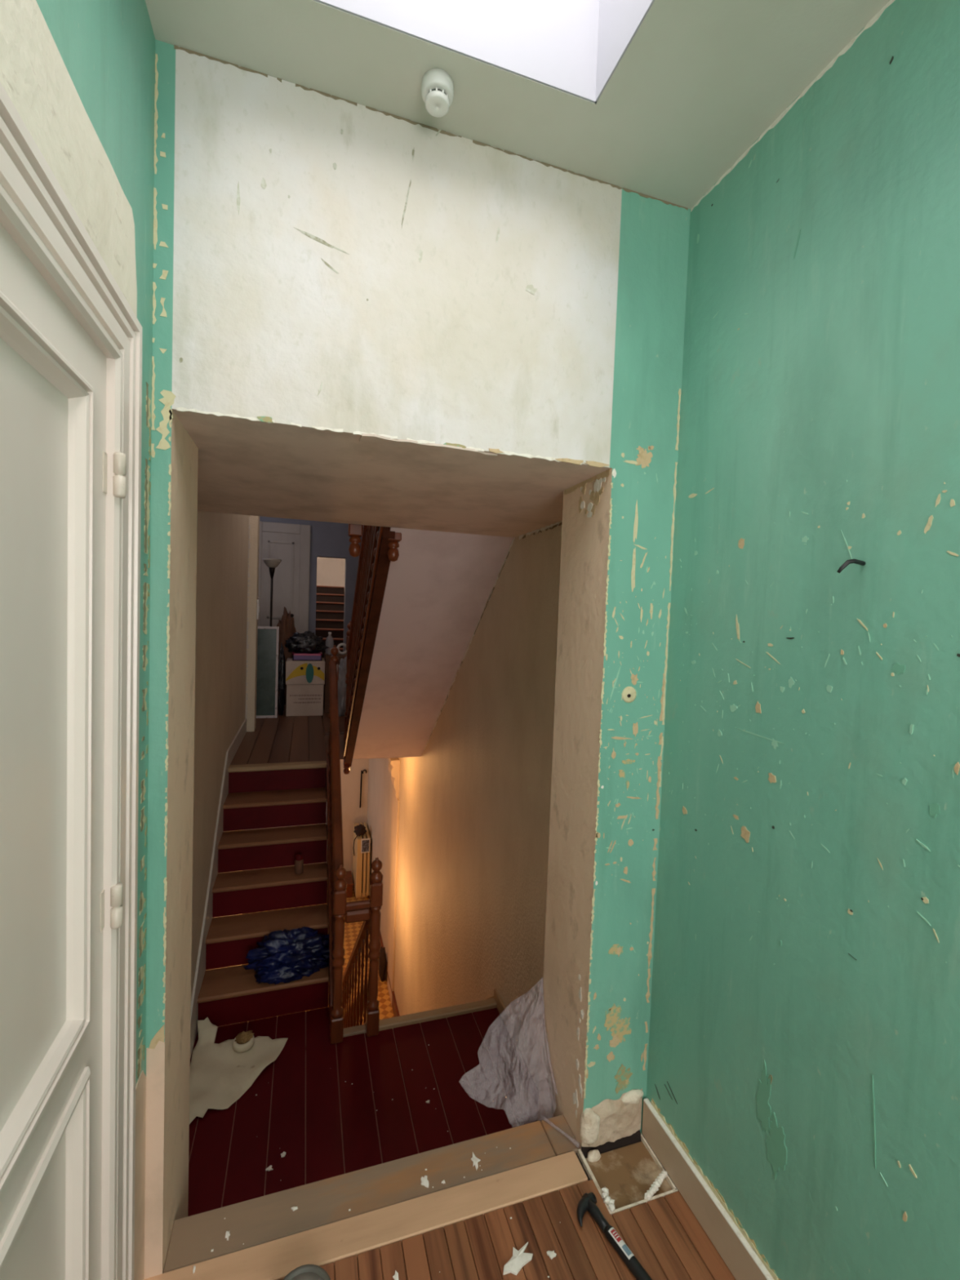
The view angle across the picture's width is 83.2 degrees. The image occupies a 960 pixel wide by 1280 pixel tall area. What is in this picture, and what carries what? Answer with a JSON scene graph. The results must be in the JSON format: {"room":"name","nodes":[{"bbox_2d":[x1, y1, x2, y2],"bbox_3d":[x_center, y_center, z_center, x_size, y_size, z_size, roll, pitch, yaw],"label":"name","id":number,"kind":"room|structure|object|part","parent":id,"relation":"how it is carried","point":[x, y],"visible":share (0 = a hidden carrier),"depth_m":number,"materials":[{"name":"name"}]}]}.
{"room":"hallway under renovation","nodes":[
{"label":"hallway under renovation","id":0,"kind":"room"},
{"bbox_2d":[0,0,155,1279],"bbox_3d":[-0.588,0.245,-0.365,0.667,3.300,3.239,1,3,-18],"label":"wall","id":1,"kind":"structure","parent":0,"point":[79,75],"depth_m":0.95,"materials":[{"name":"green paint"}]},
{"bbox_2d":[0,222,126,1279],"bbox_3d":[-0.581,0.533,0.627,0.070,2.030,0.804,1,3,-18],"label":"door","id":2,"kind":"structure","parent":1,"relation":"in","point":[54,456],"depth_m":0.80,"materials":[{"name":"white paint"}]},
{"bbox_3d":[-0.617,1.093,0.642,0.014,0.700,0.626,1,3,-18],"label":"panel","id":3,"kind":"part","parent":2,"relation":"part of","materials":[{"name":"white paint"}]},
{"bbox_3d":[-0.583,0.137,0.602,0.014,1.078,0.626,1,3,-18],"label":"panel","id":4,"kind":"part","parent":2,"relation":"part of","materials":[{"name":"white paint"}]},
{"bbox_3d":[-0.598,1.093,0.648,0.026,0.692,0.618,1,3,-18],"label":"panel moulding","id":5,"kind":"part","parent":2,"relation":"part of","materials":[{"name":"white paint"}]},
{"bbox_3d":[-0.564,0.137,0.608,0.026,1.070,0.618,1,3,-18],"label":"panel moulding","id":6,"kind":"part","parent":2,"relation":"part of","materials":[{"name":"white paint"}]},
{"bbox_2d":[0,81,142,1279],"bbox_3d":[-0.577,0.480,0.619,0.062,2.159,1.028,1,3,-18],"label":"trim","id":7,"kind":"structure","parent":1,"relation":"attached to","point":[36,211],"depth_m":1.00,"materials":[{"name":"white paint"}]},
{"bbox_2d":[191,511,248,1026],"bbox_3d":[-1.716,1.210,3.131,0.300,6.800,3.520,1,3,-18],"label":"wall","id":8,"kind":"structure","parent":0,"point":[222,539],"depth_m":3.13,"materials":[{"name":"paint"}]},
{"bbox_2d":[245,515,259,731],"bbox_3d":[-3.036,-0.598,4.539,2.175,3.400,0.175,1,3,-18],"label":"door frame","id":9,"kind":"structure","parent":8,"relation":"attached to","point":[254,521],"depth_m":4.81,"materials":[{"name":"paint"}]},
{"bbox_2d":[257,599,259,619],"bbox_3d":[-2.007,-0.276,4.899,0.018,0.180,0.070,1,3,-18],"label":"switch plate","id":10,"kind":"object","parent":8,"relation":"attached to","point":[258,600],"visible":1,"depth_m":4.87,"materials":[{"name":"white plastic"}]},
{"bbox_2d":[213,1011,336,1050],"bbox_3d":[-1.951,1.568,3.675,1.800,1.176,2.580,1,3,-18],"label":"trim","id":11,"kind":"structure","parent":8,"relation":"attached to","point":[305,1011],"depth_m":2.81,"materials":[{"name":"brown wood"}]},
{"bbox_2d":[229,684,345,793],"bbox_3d":[-2.798,0.819,7.269,3.158,0.249,7.350,1,3,-18],"label":"floor","id":12,"kind":"structure","parent":0,"point":[282,739],"depth_m":4.60,"materials":[{"name":"brown wood"}]},
{"bbox_2d":[256,626,279,718],"bbox_3d":[-2.169,0.326,5.444,0.258,0.925,0.035,1,3,-18],"label":"framed panel","id":13,"kind":"object","parent":12,"relation":"on","point":[268,637],"visible":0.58,"depth_m":5.45,"materials":[{"name":"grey glass"}]},
{"bbox_2d":[262,558,281,626],"bbox_3d":[-2.492,-0.110,6.450,0.260,1.696,0.260,1,3,-18],"label":"floor lamp","id":14,"kind":"object","parent":12,"relation":"on","point":[272,563],"visible":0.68,"depth_m":6.40,"materials":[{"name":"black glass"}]},
{"bbox_3d":[-2.464,-0.902,6.417,0.210,0.110,0.210,1,3,-18],"label":"lamp shade","id":15,"kind":"part","parent":14,"relation":"part of","materials":[{"name":"white glass"}]},
{"bbox_2d":[277,644,284,715],"bbox_3d":[-2.091,0.405,5.696,0.081,0.764,0.336,1,3,-18],"label":"bag","id":16,"kind":"object","parent":12,"relation":"on","point":[281,686],"visible":0.9,"depth_m":5.60,"materials":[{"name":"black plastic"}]},
{"bbox_2d":[276,606,297,705],"bbox_3d":[-2.222,0.188,6.197,0.299,1.144,0.321,4,3,33],"label":"sack","id":17,"kind":"object","parent":12,"relation":"on","point":[286,624],"visible":0.27,"depth_m":6.11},
{"bbox_2d":[285,657,324,715],"bbox_3d":[-1.886,0.499,5.837,0.388,0.573,0.419,1,3,-18],"label":"cardboard box","id":18,"kind":"object","parent":12,"relation":"on","point":[304,679],"visible":1,"depth_m":5.65,"materials":[{"name":"white cardboard"}]},
{"bbox_2d":[285,662,307,680],"bbox_3d":[-1.899,0.333,5.607,0.208,0.188,0.002,1,3,-18],"label":"print","id":19,"kind":"object","parent":18,"relation":"attached to","point":[294,671],"depth_m":5.61,"materials":[{"name":"yellow"}]},
{"bbox_3d":[-1.880,0.334,5.832,0.388,0.241,0.415,1,3,-18],"label":"lid","id":20,"kind":"part","parent":18,"relation":"part of","materials":[{"name":"cardboard"}]},
{"bbox_2d":[289,694,321,696],"bbox_3d":[-1.821,0.579,5.656,0.320,0.012,0.002,1,3,-18],"label":"print","id":21,"kind":"object","parent":18,"relation":"on","point":[290,695],"depth_m":5.65,"materials":[{"name":"grey"}]},
{"bbox_2d":[292,652,322,660],"bbox_3d":[-1.870,0.174,5.861,0.309,0.073,0.304,1,3,-18],"label":"crate","id":22,"kind":"object","parent":18,"relation":"on","point":[295,656],"visible":0.94,"depth_m":5.73,"materials":[{"name":"purple plastic"}]},
{"bbox_2d":[284,631,328,653],"bbox_3d":[-1.876,0.020,5.888,0.468,0.236,0.336,1,3,-18],"label":"bag","id":23,"kind":"object","parent":22,"relation":"on","point":[307,642],"visible":1,"depth_m":5.78,"materials":[{"name":"black plastic"}]},
{"bbox_2d":[298,697,320,699],"bbox_3d":[-1.784,0.617,5.669,0.220,0.012,0.002,1,3,-18],"label":"print","id":24,"kind":"object","parent":18,"relation":"on","point":[299,698],"depth_m":5.67,"materials":[{"name":"grey"}]},
{"bbox_2d":[306,663,313,683],"bbox_3d":[-1.776,0.347,5.645,0.080,0.210,0.002,1,3,-18],"label":"print","id":25,"kind":"object","parent":18,"relation":"attached to","point":[309,667],"depth_m":5.64,"materials":[{"name":"teal"}]},
{"bbox_2d":[312,666,324,680],"bbox_3d":[-1.699,0.350,5.672,0.132,0.163,0.002,1,3,-18],"label":"print","id":26,"kind":"object","parent":18,"relation":"attached to","point":[317,671],"depth_m":5.67,"materials":[{"name":"yellow"}]},
{"bbox_2d":[315,573,345,658],"bbox_3d":[-2.834,-0.347,9.932,1.450,1.854,2.704,1,3,-18],"label":"staircase","id":27,"kind":"structure","parent":12,"relation":"on","point":[330,600],"depth_m":9.93,"materials":[{"name":"black wood"}]},
{"bbox_2d":[323,653,346,712],"bbox_3d":[-1.549,0.472,6.100,0.405,0.630,0.400,1,3,-18],"label":"cardboard box","id":28,"kind":"object","parent":12,"relation":"on","point":[341,683],"visible":0.45,"depth_m":5.90,"materials":[{"name":"cardboard"}]},
{"bbox_2d":[337,643,346,654],"bbox_3d":[-1.519,0.097,5.974,0.128,0.128,0.050,1,3,-18],"label":"tape roll","id":29,"kind":"object","parent":28,"relation":"on","point":[340,644],"visible":0.8,"depth_m":5.95,"materials":[{"name":"white plastic"}]},
{"bbox_2d":[243,759,368,871],"bbox_3d":[-3.176,2.513,9.052,2.800,3.600,0.200,1,3,-18],"label":"wall","id":30,"kind":"structure","parent":0,"point":[352,813],"depth_m":9.29,"materials":[{"name":"paint"}]},
{"bbox_2d":[359,768,367,808],"bbox_3d":[-2.007,2.553,9.308,0.111,0.662,0.024,1,3,-18],"label":"stick","id":31,"kind":"object","parent":30,"relation":"hanging from","point":[362,771],"visible":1,"depth_m":9.29,"materials":[{"name":"black metal"}]},
{"bbox_2d":[259,515,363,652],"bbox_3d":[-3.208,-0.738,7.739,3.800,3.400,0.150,1,3,-18],"label":"wall","id":32,"kind":"structure","parent":0,"point":[327,540],"depth_m":7.94,"materials":[{"name":"blue paint"}]},
{"bbox_2d":[260,531,300,631],"bbox_3d":[-2.861,-0.427,7.734,0.510,2.196,0.102,1,3,-18],"label":"door","id":33,"kind":"structure","parent":32,"relation":"in","point":[285,547],"depth_m":7.73,"materials":[{"name":"white paint"}]},
{"bbox_3d":[-2.849,-0.855,7.725,0.350,1.100,0.014,1,3,-18],"label":"panel moulding","id":34,"kind":"part","parent":33,"relation":"part of","materials":[{"name":"white paint"}]},
{"bbox_2d":[257,520,311,633],"bbox_3d":[-2.866,-0.498,7.756,0.790,2.336,0.050,1,3,-18],"label":"trim","id":35,"kind":"structure","parent":32,"relation":"attached to","point":[304,531],"depth_m":7.79,"materials":[{"name":"white paint"}]},
{"bbox_2d":[241,885,394,1024],"bbox_3d":[-2.237,4.382,5.878,2.721,0.200,6.900,1,3,-18],"label":"floor","id":36,"kind":"structure","parent":0,"point":[352,930],"depth_m":7.08,"materials":[{"name":"tile"}]},
{"bbox_2d":[343,871,353,897],"bbox_3d":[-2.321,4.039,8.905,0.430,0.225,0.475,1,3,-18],"label":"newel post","id":37,"kind":"object","parent":36,"relation":"on","point":[348,877],"visible":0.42,"depth_m":8.77,"materials":[{"name":"brown wood"}]},
{"bbox_2d":[351,822,372,897],"bbox_3d":[-1.948,3.654,8.911,0.229,1.020,0.792,1,3,-18],"label":"radiator","id":38,"kind":"object","parent":36,"relation":"on","point":[362,862],"visible":0.9,"depth_m":8.61,"materials":[{"name":"white metal"}]},
{"bbox_2d":[352,835,357,855],"bbox_3d":[-1.984,3.267,8.611,0.034,0.297,0.096,3,2,15],"label":"strap","id":39,"kind":"object","parent":38,"relation":"hanging from","point":[357,835],"visible":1,"depth_m":8.57,"materials":[{"name":"black fabric"}]},
{"bbox_3d":[-2.021,3.601,8.918,0.090,0.920,0.730,1,3,-18],"label":"panel","id":40,"kind":"part","parent":38,"relation":"part of","materials":[{"name":"white metal"}]},
{"bbox_2d":[353,824,366,835],"bbox_3d":[-1.936,3.069,8.751,0.204,0.161,0.234,1,3,-18],"label":"cap","id":41,"kind":"object","parent":38,"relation":"on","point":[360,829],"visible":1,"depth_m":8.68,"materials":[{"name":"black fabric"}]},
{"bbox_3d":[-1.942,3.603,8.943,0.043,0.920,0.730,1,3,-18],"label":"panel","id":42,"kind":"part","parent":38,"relation":"part of","materials":[{"name":"white metal"}]},
{"bbox_2d":[360,838,370,853],"bbox_3d":[-1.814,3.260,8.573,0.140,0.225,0.016,1,3,-18],"label":"photo frame","id":43,"kind":"object","parent":38,"relation":"attached to","point":[365,843],"visible":1,"depth_m":8.56,"materials":[{"name":"white paper"}]},
{"bbox_2d":[361,840,368,852],"bbox_3d":[-1.812,3.260,8.566,0.110,0.185,0.003,1,3,-18],"label":"photo","id":44,"kind":"object","parent":43,"relation":"attached to","point":[365,843],"depth_m":8.56},
{"bbox_3d":[-1.886,3.604,8.961,0.045,0.920,0.730,1,3,-18],"label":"panel","id":45,"kind":"part","parent":38,"relation":"part of","materials":[{"name":"metal"}]},
{"bbox_2d":[378,946,386,981],"bbox_3d":[-1.230,4.065,6.814,0.094,0.426,0.234,1,3,-18],"label":"bundle","id":46,"kind":"object","parent":36,"relation":"on","point":[382,959],"visible":0.97,"depth_m":6.75,"materials":[{"name":"black fabric"}]},
{"bbox_2d":[342,995,497,1037],"bbox_3d":[-0.765,3.173,4.240,0.871,2.454,2.720,1,3,-18],"label":"staircase","id":47,"kind":"structure","parent":36,"relation":"on","point":[489,1003],"depth_m":2.92,"materials":[{"name":"brown wood"}]},
{"bbox_3d":[-0.656,2.042,2.817,0.160,0.032,0.048,1,3,-18],"label":"well sill","id":48,"kind":"part","parent":47,"relation":"part of","materials":[{"name":"brown wood"}]},
{"bbox_2d":[341,857,382,1036],"bbox_3d":[-1.060,2.719,4.121,0.188,3.351,2.786,1,3,-18],"label":"stair railing","id":49,"kind":"object","parent":47,"relation":"on","point":[367,911],"visible":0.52,"depth_m":2.79,"materials":[{"name":"brown wood"}]},
{"bbox_3d":[-0.984,2.481,4.094,0.054,2.389,2.595,1,3,-18],"label":"handrail","id":50,"kind":"part","parent":49,"relation":"part of","materials":[{"name":"brown wood"}]},
{"bbox_3d":[-0.624,1.385,2.760,0.130,0.100,0.042,1,3,-18],"label":"cross rail","id":51,"kind":"part","parent":49,"relation":"part of","materials":[{"name":"brown wood"}]},
{"bbox_3d":[-0.546,1.615,2.797,0.066,0.855,0.066,1,3,-18],"label":"newel post","id":52,"kind":"part","parent":49,"relation":"part of","materials":[{"name":"brown wood"}]},
{"bbox_2d":[316,556,345,586],"bbox_3d":[-2.827,-0.812,9.828,1.800,3.400,3.700,1,3,-18],"label":"wall","id":53,"kind":"structure","parent":0,"point":[331,571],"depth_m":11.42,"materials":[{"name":"white paint"}]},
{"bbox_2d":[187,1007,538,1216],"bbox_3d":[-0.963,2.154,2.179,2.591,0.200,1.474,1,3,-18],"label":"floor","id":54,"kind":"structure","parent":0,"point":[304,1107],"depth_m":2.41,"materials":[{"name":"red"}]},
{"bbox_2d":[189,1017,288,1124],"bbox_3d":[-1.148,1.989,2.568,0.441,0.084,0.543,1,3,-18],"label":"cloth","id":55,"kind":"object","parent":54,"relation":"on","point":[220,1074],"visible":0.88,"depth_m":2.55,"materials":[{"name":"beige fabric"}]},
{"bbox_2d":[232,1030,253,1052],"bbox_3d":[-1.169,1.975,2.675,0.098,0.057,0.097,1,3,-18],"label":"paper roll","id":56,"kind":"object","parent":55,"relation":"on","point":[243,1041],"visible":1,"depth_m":2.66,"materials":[{"name":"paper"}]},
{"bbox_2d":[190,718,333,1057],"bbox_3d":[-1.412,1.369,3.816,0.705,1.200,2.420,1,3,-18],"label":"staircase","id":57,"kind":"structure","parent":54,"relation":"on","point":[230,995],"depth_m":3.30,"materials":[{"name":"paint"}]},
{"bbox_2d":[242,926,328,984],"bbox_3d":[-1.042,1.722,3.013,0.511,0.221,0.271,1,3,-18],"label":"bag","id":58,"kind":"object","parent":57,"relation":"on","point":[285,956],"visible":0.98,"depth_m":2.95,"materials":[{"name":"plastic"}]},
{"bbox_2d":[294,853,303,874],"bbox_3d":[-1.131,1.400,3.382,0.052,0.112,0.052,1,3,-18],"label":"jar","id":59,"kind":"object","parent":57,"relation":"on","point":[299,862],"visible":1,"depth_m":3.36,"materials":[{"name":"glass"}]},
{"bbox_3d":[-1.129,1.356,3.380,0.048,0.025,0.048,1,3,-18],"label":"lid","id":60,"kind":"part","parent":59,"relation":"part of","materials":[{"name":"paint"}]},
{"bbox_2d":[327,644,346,1044],"bbox_3d":[-0.899,1.037,3.355,0.072,1.936,1.401,1,3,-17],"label":"stair railing","id":61,"kind":"object","parent":57,"relation":"on","point":[338,884],"visible":1,"depth_m":2.97,"materials":[{"name":"brown wood"}]},
{"bbox_3d":[-1.079,0.552,3.973,0.066,0.881,0.066,1,3,-18],"label":"newel post","id":62,"kind":"part","parent":61,"relation":"part of","materials":[{"name":"brown wood"}]},
{"bbox_3d":[-0.893,0.767,3.345,0.054,1.186,1.290,1,3,-18],"label":"handrail","id":63,"kind":"part","parent":61,"relation":"part of","materials":[{"name":"brown wood"}]},
{"bbox_3d":[-0.718,1.621,2.743,0.066,0.835,0.066,1,3,-18],"label":"newel post","id":64,"kind":"part","parent":61,"relation":"part of","materials":[{"name":"brown wood"}]},
{"bbox_2d":[265,1164,273,1171],"bbox_3d":[-0.822,2.060,2.109,0.027,0.004,0.019,1,3,-27],"label":"crumb","id":65,"kind":"object","parent":54,"relation":"on","point":[269,1168],"visible":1,"depth_m":2.11,"materials":[{"name":"white paint"}]},
{"bbox_2d":[280,1151,285,1157],"bbox_3d":[-0.787,2.058,2.166,0.020,0.004,0.022,1,3,-18],"label":"flake","id":66,"kind":"object","parent":54,"relation":"on","point":[283,1153],"visible":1,"depth_m":2.16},
{"bbox_2d":[210,1044,560,1277],"bbox_3d":[-0.371,1.797,1.885,0.966,0.580,1.545,1,3,-18],"label":"plaster dust","id":67,"kind":"object","parent":54,"relation":"on","point":[212,1250],"visible":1,"depth_m":1.54,"materials":[{"name":"white paint"}]},
{"bbox_2d":[196,445,566,537],"bbox_3d":[-0.388,-0.668,2.185,2.171,0.240,1.120,1,3,-18],"label":"ceiling","id":68,"kind":"structure","parent":0,"point":[233,482],"depth_m":2.03,"materials":[{"name":"paint"}]},
{"bbox_2d":[144,39,690,1279],"bbox_3d":[-0.285,0.176,1.528,2.400,4.700,0.338,1,3,-18],"label":"wall","id":69,"kind":"structure","parent":0,"point":[336,279],"depth_m":1.42,"materials":[{"name":"green paint"}]},
{"bbox_2d":[352,527,513,759],"bbox_3d":[-0.500,0.151,3.964,0.681,2.032,2.250,1,3,-18],"label":"ceiling","id":70,"kind":"structure","parent":0,"point":[438,588],"depth_m":3.53,"materials":[{"name":"white paint"}]},
{"bbox_2d":[343,524,401,774],"bbox_3d":[-0.900,-0.156,3.879,0.267,2.924,2.323,1,3,-18],"label":"stair railing","id":71,"kind":"object","parent":70,"relation":"attached to","point":[379,544],"visible":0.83,"depth_m":3.63,"materials":[{"name":"brown wood"}]},
{"bbox_3d":[-1.210,0.375,4.995,0.066,0.940,0.066,1,3,-18],"label":"newel post","id":72,"kind":"part","parent":71,"relation":"part of","materials":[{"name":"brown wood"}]},
{"bbox_3d":[-0.820,-0.687,3.854,0.054,1.856,2.260,1,3,-18],"label":"handrail","id":73,"kind":"part","parent":71,"relation":"part of","materials":[{"name":"brown wood"}]},
{"bbox_3d":[-0.867,0.059,3.858,0.014,1.814,2.240,1,3,-18],"label":"moulding","id":74,"kind":"part","parent":71,"relation":"part of","materials":[{"name":"brown wood"}]},
{"bbox_3d":[-0.873,0.239,3.865,0.014,1.814,2.240,1,3,-18],"label":"moulding","id":75,"kind":"part","parent":71,"relation":"part of","materials":[{"name":"brown wood"}]},
{"bbox_2d":[143,1115,735,1279],"bbox_3d":[0.173,1.753,-0.003,2.400,0.312,3.312,1,3,-18],"label":"floor","id":76,"kind":"structure","parent":0,"point":[460,1228],"depth_m":1.43,"materials":[{"name":"brown wood"}]},
{"bbox_2d":[225,1231,230,1240],"bbox_3d":[-0.643,1.518,1.379,0.011,0.004,0.022,1,3,-18],"label":"flake","id":77,"kind":"object","parent":76,"relation":"on","point":[227,1234],"visible":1,"depth_m":1.38,"materials":[{"name":"white paint"}]},
{"bbox_2d":[291,1206,297,1211],"bbox_3d":[-0.496,1.520,1.448,0.015,0.004,0.010,0,3,-33],"label":"flake","id":78,"kind":"object","parent":76,"relation":"on","point":[293,1208],"visible":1,"depth_m":1.45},
{"bbox_2d":[282,1264,330,1279],"bbox_3d":[-0.400,1.503,1.214,0.132,0.060,0.132,1,3,-18],"label":"round tin","id":79,"kind":"object","parent":76,"relation":"on","point":[306,1272],"visible":1,"depth_m":1.26,"materials":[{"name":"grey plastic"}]},
{"bbox_3d":[-0.399,1.480,1.213,0.106,0.010,0.106,1,3,-18],"label":"lid","id":80,"kind":"part","parent":79,"relation":"part of","materials":[{"name":"silver metal"}]},
{"bbox_2d":[392,1270,398,1279],"bbox_3d":[-0.202,1.537,1.307,0.013,0.004,0.024,0,3,-42],"label":"flake","id":81,"kind":"object","parent":76,"relation":"on","point":[395,1277],"visible":1,"depth_m":1.31,"materials":[{"name":"white paint"}]},
{"bbox_2d":[420,1175,428,1187],"bbox_3d":[-0.156,1.529,1.527,0.022,0.004,0.034,1,3,-18],"label":"flake","id":82,"kind":"object","parent":76,"relation":"on","point":[424,1181],"visible":1,"depth_m":1.53,"materials":[{"name":"white paint"}]},
{"bbox_2d":[471,1151,480,1169],"bbox_3d":[-0.012,1.531,1.592,0.026,0.004,0.054,1,3,-18],"label":"flake","id":83,"kind":"object","parent":76,"relation":"on","point":[474,1158],"visible":1,"depth_m":1.59,"materials":[{"name":"white paint"}]},
{"bbox_2d":[502,1241,533,1275],"bbox_3d":[0.092,1.544,1.349,0.086,0.008,0.057,1,3,-18],"label":"flake","id":84,"kind":"object","parent":76,"relation":"on","point":[519,1259],"visible":1,"depth_m":1.34,"materials":[{"name":"white paint"}]},
{"bbox_2d":[546,1250,556,1259],"bbox_3d":[0.180,1.548,1.366,0.020,0.004,0.018,1,3,-30],"label":"flake","id":85,"kind":"object","parent":76,"relation":"on","point":[552,1255],"visible":1,"depth_m":1.36,"materials":[{"name":"white paint"}]},
{"bbox_2d":[601,1186,614,1211],"bbox_3d":[0.353,1.545,1.495,0.029,0.021,0.058,1,3,-18],"label":"flake","id":86,"kind":"object","parent":76,"relation":"on","point":[605,1196],"visible":1,"depth_m":1.49,"materials":[{"name":"white paint"}]},
{"bbox_2d":[576,1191,652,1279],"bbox_3d":[0.354,1.542,1.341,0.079,0.032,0.324,1,3,-30],"label":"hammer","id":87,"kind":"object","parent":76,"relation":"on","point":[588,1202],"visible":1,"depth_m":1.39,"materials":[{"name":"black metal"}]},
{"bbox_2d":[610,1229,622,1242],"bbox_3d":[0.349,1.527,1.388,0.019,0.002,0.030,1,3,-18],"label":"print","id":88,"kind":"object","parent":87,"relation":"on","point":[615,1237],"depth_m":1.38,"materials":[{"name":"red paper"}]},
{"bbox_2d":[622,1244,631,1255],"bbox_3d":[0.368,1.529,1.357,0.013,0.002,0.023,1,3,-31],"label":"print","id":89,"kind":"object","parent":87,"relation":"on","point":[625,1250],"depth_m":1.36,"materials":[{"name":"blue paper"}]},
{"bbox_3d":[0.432,1.572,1.582,0.204,0.018,0.158,1,3,-18],"label":"subfloor panel","id":90,"kind":"part","parent":76,"relation":"part of","materials":[{"name":"brown wood"}]},
{"bbox_2d":[644,1169,667,1199],"bbox_3d":[0.502,1.548,1.538,0.112,0.021,0.022,0,3,-43],"label":"flake","id":91,"kind":"object","parent":76,"relation":"on","point":[658,1181],"visible":1,"depth_m":1.53,"materials":[{"name":"white paint"}]},
{"bbox_2d":[145,0,889,208],"bbox_3d":[0.293,-1.330,-0.167,2.400,0.250,3.239,1,3,-18],"label":"ceiling","id":92,"kind":"structure","parent":0,"point":[698,82],"depth_m":1.21,"materials":[{"name":"paint"}]},
{"bbox_2d":[421,68,453,117],"bbox_3d":[-0.098,-1.253,1.245,0.074,0.053,0.074,1,3,-18],"label":"smoke detector","id":93,"kind":"object","parent":92,"relation":"attached to","point":[437,86],"visible":1,"depth_m":1.23,"materials":[{"name":"white plastic"}]},
{"bbox_2d":[314,0,654,103],"bbox_3d":[0.144,-1.552,0.435,0.936,0.628,1.657,1,3,-18],"label":"window","id":94,"kind":"structure","parent":92,"relation":"attached to","point":[575,47],"depth_m":1.21,"materials":[{"name":"grey"}]},
{"bbox_2d":[366,0,959,1279],"bbox_3d":[-0.513,1.102,5.519,0.353,6.900,14.300,1,3,-18],"label":"wall","id":95,"kind":"structure","parent":0,"point":[804,1050],"depth_m":1.21,"materials":[{"name":"green paint"}]},
{"bbox_2d":[368,886,399,1017],"bbox_3d":[-1.382,4.157,7.480,0.031,0.175,4.050,1,3,-18],"label":"baseboard","id":96,"kind":"structure","parent":95,"relation":"attached to","point":[394,1006],"depth_m":6.33,"materials":[{"name":"brown wood"}]},
{"bbox_2d":[360,755,420,759],"bbox_3d":[-0.896,1.080,5.067,0.701,0.045,0.015,1,3,-18],"label":"trim","id":97,"kind":"structure","parent":95,"relation":"attached to","point":[413,756],"depth_m":5.09,"materials":[{"name":"white paint"}]},
{"bbox_2d":[386,791,399,1004],"bbox_3d":[-1.043,3.071,6.506,0.027,2.450,0.400,1,3,-18],"label":"trim","id":98,"kind":"structure","parent":95,"relation":"attached to","point":[395,803],"depth_m":6.43,"materials":[{"name":"paint"}]},
{"bbox_2d":[387,757,399,798],"bbox_3d":[-1.034,1.637,6.432,0.105,0.480,0.260,1,3,-18],"label":"corbel","id":99,"kind":"object","parent":95,"relation":"attached to","point":[394,762],"visible":0.93,"depth_m":6.32,"materials":[{"name":"paint"}]},
{"bbox_3d":[0.128,2.023,2.945,0.016,0.075,0.280,1,3,-18],"label":"wall skirting","id":100,"kind":"part","parent":95,"relation":"part of","materials":[{"name":"brown wood"}]},
{"bbox_2d":[641,1097,773,1279],"bbox_3d":[0.973,1.567,0.281,0.022,0.116,2.983,1,3,-18],"label":"baseboard","id":101,"kind":"structure","parent":95,"relation":"attached to","point":[742,1260],"depth_m":1.44,"materials":[{"name":"beige wood"}]},
{"bbox_2d":[836,558,865,573],"bbox_3d":[0.737,-0.146,1.071,0.057,0.029,0.013,2,2,-5],"label":"nail","id":102,"kind":"object","parent":95,"relation":"attached to","point":[846,562],"visible":1,"depth_m":1.07,"materials":[{"name":"black metal"}]}
]}

